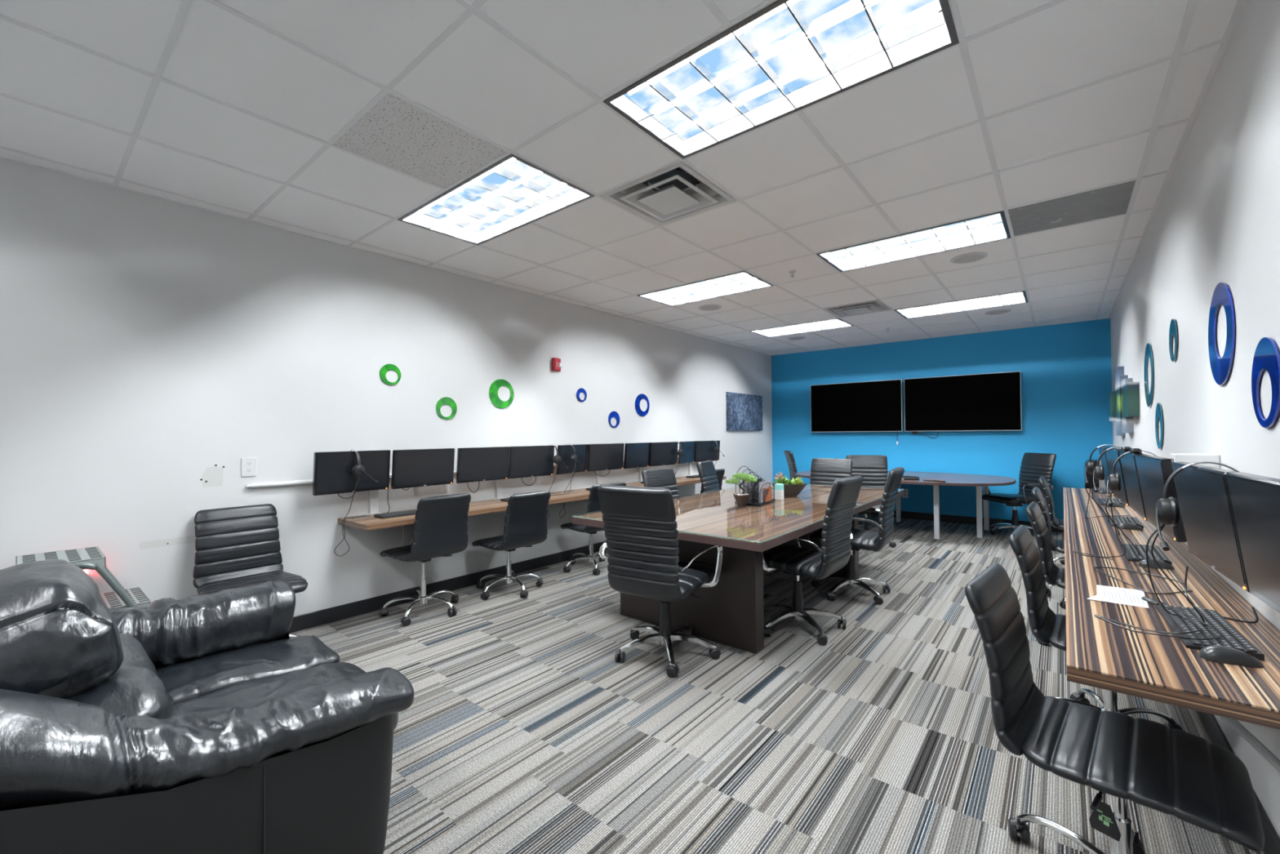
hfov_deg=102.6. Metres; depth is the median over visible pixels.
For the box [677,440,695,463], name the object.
computer monitor
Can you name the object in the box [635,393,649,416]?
ring
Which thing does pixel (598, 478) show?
post
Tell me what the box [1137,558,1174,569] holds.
computer mouse
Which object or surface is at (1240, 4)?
trim
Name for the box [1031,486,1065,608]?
desk chair
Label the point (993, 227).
ceiling light
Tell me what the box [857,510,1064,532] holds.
baseboard
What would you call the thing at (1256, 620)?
loose cable
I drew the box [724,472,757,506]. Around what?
bonsai plant
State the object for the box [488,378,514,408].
ring
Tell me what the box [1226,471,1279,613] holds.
computer monitor
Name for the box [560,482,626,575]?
desk chair
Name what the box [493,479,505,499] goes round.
post
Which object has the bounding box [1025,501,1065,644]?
desk chair
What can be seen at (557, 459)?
headset
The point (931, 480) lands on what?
remote control
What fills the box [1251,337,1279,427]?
ring
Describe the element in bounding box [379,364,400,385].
ring
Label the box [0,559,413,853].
armchair
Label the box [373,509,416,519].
keyboard
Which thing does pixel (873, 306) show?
ceiling vent
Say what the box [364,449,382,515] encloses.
post
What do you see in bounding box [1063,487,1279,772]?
desk
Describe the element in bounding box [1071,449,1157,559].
headset
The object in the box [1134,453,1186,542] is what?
computer monitor
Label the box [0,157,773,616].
wall
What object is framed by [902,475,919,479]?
phone
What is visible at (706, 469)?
chair
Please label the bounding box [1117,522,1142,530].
computer mouse
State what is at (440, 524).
desk chair
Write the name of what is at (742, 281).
ceiling light
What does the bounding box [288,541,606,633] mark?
baseboard
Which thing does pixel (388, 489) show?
loose cable
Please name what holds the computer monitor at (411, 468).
attached to the wall at (148, 344)
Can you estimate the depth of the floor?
2.33 m
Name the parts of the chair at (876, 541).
seat, armrest, armrest, backrest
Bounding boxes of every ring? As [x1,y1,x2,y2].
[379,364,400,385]
[435,396,457,419]
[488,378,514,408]
[576,387,586,401]
[608,411,619,427]
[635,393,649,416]
[1143,342,1153,407]
[1155,402,1163,448]
[1168,318,1177,361]
[1208,282,1235,384]
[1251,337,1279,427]
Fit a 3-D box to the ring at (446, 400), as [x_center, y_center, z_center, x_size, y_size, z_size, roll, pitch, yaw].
[-1.662,-0.161,4.408,0.010,0.192,0.192,-1,-1,39]
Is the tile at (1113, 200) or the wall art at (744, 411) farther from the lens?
the wall art at (744, 411)
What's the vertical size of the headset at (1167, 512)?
0.756 m
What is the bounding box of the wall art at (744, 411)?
[725,391,762,430]
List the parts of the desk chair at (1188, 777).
backrest, lever, seat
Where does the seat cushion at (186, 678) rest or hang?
on the armchair at (193, 724)
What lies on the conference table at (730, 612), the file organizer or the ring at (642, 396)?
the file organizer
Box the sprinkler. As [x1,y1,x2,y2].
[788,270,796,277]
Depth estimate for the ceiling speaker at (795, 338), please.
7.64 m
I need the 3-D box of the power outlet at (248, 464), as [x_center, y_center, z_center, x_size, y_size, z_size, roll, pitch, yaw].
[-2.540,0.260,3.332,0.010,0.124,0.082,-1,-1,39]
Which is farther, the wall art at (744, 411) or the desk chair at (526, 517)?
the wall art at (744, 411)
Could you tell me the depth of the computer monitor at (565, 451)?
5.30 m
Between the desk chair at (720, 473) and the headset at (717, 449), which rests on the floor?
the desk chair at (720, 473)
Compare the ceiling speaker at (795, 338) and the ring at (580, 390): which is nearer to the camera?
the ring at (580, 390)
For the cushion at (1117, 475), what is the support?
on the headset at (1113, 482)
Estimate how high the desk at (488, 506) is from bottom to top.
0.380 m
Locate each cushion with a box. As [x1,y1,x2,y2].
[0,559,123,698]
[0,633,173,810]
[130,662,398,795]
[155,635,340,704]
[1091,461,1094,474]
[1100,465,1104,480]
[1115,472,1120,491]
[1168,496,1179,526]
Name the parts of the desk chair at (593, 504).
seat, backrest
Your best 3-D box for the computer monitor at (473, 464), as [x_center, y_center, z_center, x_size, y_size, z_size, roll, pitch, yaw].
[-1.430,0.326,4.542,0.212,0.296,0.517,-1,-1,38]
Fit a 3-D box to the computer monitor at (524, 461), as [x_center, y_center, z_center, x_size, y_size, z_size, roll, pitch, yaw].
[-1.091,0.329,4.954,0.212,0.296,0.517,-1,-1,41]
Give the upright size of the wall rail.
0.032 m
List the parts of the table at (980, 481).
leg, leg, leg, leg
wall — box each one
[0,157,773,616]
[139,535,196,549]
[771,318,1112,521]
[1110,0,1279,837]
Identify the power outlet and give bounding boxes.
[240,457,256,476]
[902,488,908,497]
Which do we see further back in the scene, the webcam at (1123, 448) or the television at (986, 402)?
the television at (986, 402)
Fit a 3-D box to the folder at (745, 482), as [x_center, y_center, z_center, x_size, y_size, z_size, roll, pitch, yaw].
[0.934,0.528,4.364,0.006,0.200,0.240,-1,-1,34]
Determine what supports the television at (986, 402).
attached to the wall at (1065, 368)
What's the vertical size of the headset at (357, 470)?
0.756 m
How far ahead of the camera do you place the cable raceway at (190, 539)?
3.03 m
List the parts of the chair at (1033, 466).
seat, backrest, armrest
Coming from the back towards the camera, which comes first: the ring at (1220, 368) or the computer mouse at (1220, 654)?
the ring at (1220, 368)
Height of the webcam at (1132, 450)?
0.052 m
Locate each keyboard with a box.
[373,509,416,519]
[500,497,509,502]
[685,474,699,478]
[1092,487,1106,492]
[1097,497,1124,506]
[1109,515,1143,528]
[1120,543,1171,564]
[1155,604,1264,661]
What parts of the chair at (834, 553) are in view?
seat, armrest, armrest, backrest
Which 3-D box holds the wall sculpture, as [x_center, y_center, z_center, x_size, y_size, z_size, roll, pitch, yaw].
[4.727,-0.262,5.035,0.070,0.700,2.180,-1,-1,39]
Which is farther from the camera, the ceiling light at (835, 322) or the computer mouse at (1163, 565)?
the ceiling light at (835, 322)
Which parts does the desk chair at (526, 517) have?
seat, backrest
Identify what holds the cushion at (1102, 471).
on the headset at (1099, 471)
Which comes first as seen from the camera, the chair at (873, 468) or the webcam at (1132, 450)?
the webcam at (1132, 450)
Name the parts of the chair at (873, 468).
backrest, seat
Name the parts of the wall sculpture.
panel, panel, panel, panel, panel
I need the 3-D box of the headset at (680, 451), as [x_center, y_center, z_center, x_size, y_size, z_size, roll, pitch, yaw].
[0.473,0.557,6.679,0.223,0.756,0.242,-1,-1,44]
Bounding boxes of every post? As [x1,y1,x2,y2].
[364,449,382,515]
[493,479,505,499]
[595,443,601,484]
[638,466,644,481]
[687,462,692,475]
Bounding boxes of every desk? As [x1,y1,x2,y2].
[337,474,725,546]
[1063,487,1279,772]
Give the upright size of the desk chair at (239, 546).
0.896 m
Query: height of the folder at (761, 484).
0.170 m
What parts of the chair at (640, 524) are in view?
armrest, backrest, seat, armrest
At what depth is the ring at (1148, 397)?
3.65 m
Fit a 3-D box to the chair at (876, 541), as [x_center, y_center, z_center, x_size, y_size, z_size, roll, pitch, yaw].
[1.779,0.857,4.259,0.723,1.047,0.642,-1,-1,34]
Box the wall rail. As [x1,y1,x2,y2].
[245,453,721,488]
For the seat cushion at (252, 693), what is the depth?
1.79 m
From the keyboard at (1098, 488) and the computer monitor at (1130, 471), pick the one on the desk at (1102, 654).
the keyboard at (1098, 488)
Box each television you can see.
[810,378,902,432]
[903,371,1022,431]
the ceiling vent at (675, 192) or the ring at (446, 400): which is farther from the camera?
the ring at (446, 400)
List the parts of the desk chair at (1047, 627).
backrest, seat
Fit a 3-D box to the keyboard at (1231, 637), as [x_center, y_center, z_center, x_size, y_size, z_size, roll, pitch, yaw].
[1.666,0.593,1.520,0.140,0.021,0.400,-1,-1,36]
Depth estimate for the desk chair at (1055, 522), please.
4.88 m
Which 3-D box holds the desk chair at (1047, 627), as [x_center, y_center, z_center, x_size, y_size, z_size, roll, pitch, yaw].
[2.014,0.919,2.251,0.606,0.866,0.576,-1,-1,42]
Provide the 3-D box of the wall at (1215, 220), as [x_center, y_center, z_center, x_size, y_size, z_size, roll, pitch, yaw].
[2.737,-0.151,2.480,0.100,3.001,10.207,-1,-1,39]
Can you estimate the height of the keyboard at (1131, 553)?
0.021 m
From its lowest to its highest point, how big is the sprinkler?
0.050 m
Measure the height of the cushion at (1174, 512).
0.088 m
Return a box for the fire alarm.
[551,357,562,371]
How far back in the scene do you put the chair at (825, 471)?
6.08 m
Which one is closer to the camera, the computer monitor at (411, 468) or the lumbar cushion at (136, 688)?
the lumbar cushion at (136, 688)
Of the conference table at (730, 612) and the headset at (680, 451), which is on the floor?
the conference table at (730, 612)
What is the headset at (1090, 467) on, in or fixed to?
hanging from the computer monitor at (1104, 460)
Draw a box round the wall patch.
[200,464,224,487]
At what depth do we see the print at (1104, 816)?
1.41 m
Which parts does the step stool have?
rail, rail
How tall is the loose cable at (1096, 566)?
0.004 m
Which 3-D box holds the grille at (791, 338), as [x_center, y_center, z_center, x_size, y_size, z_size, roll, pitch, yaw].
[2.350,-1.321,7.685,0.222,0.006,0.222,-1,-1,39]
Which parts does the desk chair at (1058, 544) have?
backrest, seat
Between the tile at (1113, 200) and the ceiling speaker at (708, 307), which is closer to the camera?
the tile at (1113, 200)
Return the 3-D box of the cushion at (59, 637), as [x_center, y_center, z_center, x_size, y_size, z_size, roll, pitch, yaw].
[-1.763,0.621,1.450,0.695,0.424,0.399,-1,-1,39]
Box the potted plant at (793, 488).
[772,471,807,496]
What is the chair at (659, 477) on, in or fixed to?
on the floor
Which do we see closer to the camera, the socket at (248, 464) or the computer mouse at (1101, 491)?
the socket at (248, 464)
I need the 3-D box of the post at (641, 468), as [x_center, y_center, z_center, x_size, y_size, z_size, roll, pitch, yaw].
[0.019,0.436,6.412,0.031,0.490,0.120,-1,-1,39]
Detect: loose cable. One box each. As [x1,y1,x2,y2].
[352,488,390,518]
[1093,566,1192,594]
[1184,565,1258,622]
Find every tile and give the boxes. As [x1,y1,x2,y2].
[333,93,506,188]
[1008,180,1135,235]
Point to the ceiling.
(477, 78)
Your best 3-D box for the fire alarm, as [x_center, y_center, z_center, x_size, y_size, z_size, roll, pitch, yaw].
[-0.863,-0.652,5.357,0.052,0.136,0.116,-1,-1,39]
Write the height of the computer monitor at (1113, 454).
0.295 m
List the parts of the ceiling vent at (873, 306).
plate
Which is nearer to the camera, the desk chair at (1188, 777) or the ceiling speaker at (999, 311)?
the desk chair at (1188, 777)
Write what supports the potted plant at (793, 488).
on the conference table at (730, 612)
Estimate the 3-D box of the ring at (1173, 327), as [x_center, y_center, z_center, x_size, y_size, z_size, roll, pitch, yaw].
[2.958,-0.481,2.843,0.010,0.236,0.236,-1,-1,39]
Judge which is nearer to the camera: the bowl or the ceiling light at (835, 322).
the bowl
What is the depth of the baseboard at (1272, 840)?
1.69 m
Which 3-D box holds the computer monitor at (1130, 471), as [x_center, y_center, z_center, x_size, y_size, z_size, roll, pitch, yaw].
[2.444,0.265,2.388,0.264,0.295,0.517,-1,-1,38]
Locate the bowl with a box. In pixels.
[772,483,807,496]
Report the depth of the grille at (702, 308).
5.75 m
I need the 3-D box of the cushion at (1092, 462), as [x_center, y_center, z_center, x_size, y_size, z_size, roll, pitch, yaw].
[2.944,0.264,3.331,0.015,0.088,0.088,-1,-1,39]
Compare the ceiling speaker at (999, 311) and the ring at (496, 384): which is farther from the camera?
the ceiling speaker at (999, 311)
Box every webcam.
[1120,446,1131,451]
[1129,448,1142,453]
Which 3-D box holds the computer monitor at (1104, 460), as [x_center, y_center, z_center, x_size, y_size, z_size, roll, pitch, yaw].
[3.125,0.271,3.250,0.299,0.295,0.517,-1,-1,39]
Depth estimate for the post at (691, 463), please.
7.24 m
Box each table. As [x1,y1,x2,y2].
[572,481,903,653]
[795,470,1015,539]
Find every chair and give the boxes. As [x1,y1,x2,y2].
[192,503,307,638]
[379,493,471,626]
[471,490,550,599]
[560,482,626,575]
[597,484,722,677]
[641,467,679,497]
[696,460,719,493]
[700,468,724,493]
[763,475,863,644]
[783,450,800,481]
[808,466,904,604]
[809,457,852,484]
[845,454,896,547]
[964,562,1264,853]
[982,452,1056,534]
[1008,524,1183,730]
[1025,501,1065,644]
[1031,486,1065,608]
[1038,476,1064,564]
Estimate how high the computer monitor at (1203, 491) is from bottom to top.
0.295 m
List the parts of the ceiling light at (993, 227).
sky print panel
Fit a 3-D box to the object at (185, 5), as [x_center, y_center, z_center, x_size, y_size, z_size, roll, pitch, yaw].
[0.949,-1.369,4.016,4.576,0.008,9.165,-1,-1,39]
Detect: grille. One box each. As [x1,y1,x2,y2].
[700,306,719,310]
[789,337,804,340]
[953,254,983,262]
[986,310,1008,314]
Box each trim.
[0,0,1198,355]
[0,0,1246,355]
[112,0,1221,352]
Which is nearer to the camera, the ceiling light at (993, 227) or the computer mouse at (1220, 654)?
the computer mouse at (1220, 654)
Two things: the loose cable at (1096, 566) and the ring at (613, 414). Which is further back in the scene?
the ring at (613, 414)
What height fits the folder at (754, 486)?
0.190 m
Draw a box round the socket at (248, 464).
[245,461,252,472]
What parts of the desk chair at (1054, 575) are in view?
backrest, seat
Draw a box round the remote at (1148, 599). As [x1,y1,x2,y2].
[1142,596,1164,605]
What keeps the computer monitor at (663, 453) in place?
attached to the wall at (148, 344)
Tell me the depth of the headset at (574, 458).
5.22 m
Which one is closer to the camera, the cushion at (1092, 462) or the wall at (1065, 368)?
the cushion at (1092, 462)
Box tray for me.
[734,498,775,505]
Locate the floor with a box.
[288,514,1266,853]
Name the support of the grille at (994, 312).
attached to the ceiling speaker at (999, 311)
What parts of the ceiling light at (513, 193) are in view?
sky print panel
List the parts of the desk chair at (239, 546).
backrest, seat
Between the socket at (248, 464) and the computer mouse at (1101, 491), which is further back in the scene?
the computer mouse at (1101, 491)
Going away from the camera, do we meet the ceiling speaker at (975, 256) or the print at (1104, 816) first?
the print at (1104, 816)
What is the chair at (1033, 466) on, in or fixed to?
on the floor
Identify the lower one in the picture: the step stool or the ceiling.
the step stool
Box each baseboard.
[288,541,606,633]
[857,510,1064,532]
[1197,711,1279,853]
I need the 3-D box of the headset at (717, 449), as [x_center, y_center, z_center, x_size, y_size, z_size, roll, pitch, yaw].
[1.072,0.563,7.471,0.242,0.756,0.222,0,-1,-40]
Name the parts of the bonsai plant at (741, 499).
pot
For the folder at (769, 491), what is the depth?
4.33 m
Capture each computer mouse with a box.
[1097,489,1111,493]
[1105,502,1124,507]
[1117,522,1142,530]
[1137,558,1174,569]
[1199,644,1263,667]
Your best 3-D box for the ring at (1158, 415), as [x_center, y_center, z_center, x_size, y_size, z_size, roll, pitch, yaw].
[3.346,-0.007,3.304,0.010,0.296,0.296,-1,-1,39]
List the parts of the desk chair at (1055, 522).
backrest, seat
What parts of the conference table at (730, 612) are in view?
leg, glass, leg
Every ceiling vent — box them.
[600,161,736,226]
[822,299,891,317]
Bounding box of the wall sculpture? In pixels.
[1108,366,1139,435]
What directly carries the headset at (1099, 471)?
hanging from the computer monitor at (1113, 454)
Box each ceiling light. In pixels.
[397,154,594,244]
[603,0,959,159]
[637,271,773,306]
[750,318,853,337]
[816,210,1011,272]
[894,290,1027,318]
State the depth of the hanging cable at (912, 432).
7.76 m
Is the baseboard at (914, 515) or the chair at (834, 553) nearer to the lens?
the chair at (834, 553)
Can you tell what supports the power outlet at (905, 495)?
attached to the wall at (1065, 368)
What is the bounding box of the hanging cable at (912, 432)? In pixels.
[911,431,938,438]
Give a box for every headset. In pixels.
[333,448,378,555]
[546,444,568,519]
[550,443,583,517]
[673,440,688,478]
[711,440,724,466]
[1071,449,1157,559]
[1084,444,1129,524]
[1091,446,1127,539]
[1094,461,1239,719]
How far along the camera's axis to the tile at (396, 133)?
2.49 m
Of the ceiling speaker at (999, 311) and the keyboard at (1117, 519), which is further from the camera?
the ceiling speaker at (999, 311)
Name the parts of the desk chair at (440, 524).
seat, backrest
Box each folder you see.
[743,475,755,501]
[751,477,761,502]
[758,480,768,502]
[764,486,771,502]
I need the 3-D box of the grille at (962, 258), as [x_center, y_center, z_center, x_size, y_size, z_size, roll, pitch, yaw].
[2.682,-1.370,4.187,0.222,0.006,0.222,-1,-1,39]
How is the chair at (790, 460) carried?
on the floor
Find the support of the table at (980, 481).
on the floor
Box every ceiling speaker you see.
[698,304,721,311]
[787,336,805,340]
[950,252,987,263]
[985,309,1011,315]
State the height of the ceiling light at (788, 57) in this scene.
0.109 m
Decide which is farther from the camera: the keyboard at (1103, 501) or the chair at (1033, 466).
the chair at (1033, 466)
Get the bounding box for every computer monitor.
[312,449,390,495]
[391,448,454,488]
[456,446,509,483]
[507,444,554,478]
[555,444,588,475]
[586,443,624,471]
[623,442,649,468]
[648,441,678,466]
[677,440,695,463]
[693,440,719,462]
[1098,445,1113,494]
[1105,447,1128,506]
[1119,450,1146,520]
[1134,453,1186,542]
[1172,461,1249,592]
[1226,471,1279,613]
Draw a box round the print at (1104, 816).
[1096,808,1112,826]
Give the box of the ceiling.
[0,0,1237,355]
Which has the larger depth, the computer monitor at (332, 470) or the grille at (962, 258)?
the grille at (962, 258)
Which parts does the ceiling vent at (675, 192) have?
plate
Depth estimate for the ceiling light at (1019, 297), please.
5.80 m
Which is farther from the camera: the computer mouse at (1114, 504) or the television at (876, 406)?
the television at (876, 406)
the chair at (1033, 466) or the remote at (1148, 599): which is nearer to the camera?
the remote at (1148, 599)
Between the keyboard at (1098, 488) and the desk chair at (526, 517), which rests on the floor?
the desk chair at (526, 517)
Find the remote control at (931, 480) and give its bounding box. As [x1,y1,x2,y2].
[923,479,934,481]
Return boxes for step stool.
[15,546,150,608]
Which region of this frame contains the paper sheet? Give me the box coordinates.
[1086,584,1148,608]
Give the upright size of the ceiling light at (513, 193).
0.109 m
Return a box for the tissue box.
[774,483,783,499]
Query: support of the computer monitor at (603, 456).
attached to the wall at (148, 344)
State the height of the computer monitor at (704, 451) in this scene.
0.296 m
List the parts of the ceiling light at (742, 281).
sky print panel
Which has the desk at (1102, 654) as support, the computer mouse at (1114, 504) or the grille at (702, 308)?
the computer mouse at (1114, 504)
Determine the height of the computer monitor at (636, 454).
0.296 m
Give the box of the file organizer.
[734,466,775,505]
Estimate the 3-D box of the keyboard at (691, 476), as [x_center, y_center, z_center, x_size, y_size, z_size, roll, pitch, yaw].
[0.806,0.673,7.039,0.140,0.021,0.400,-1,-1,41]

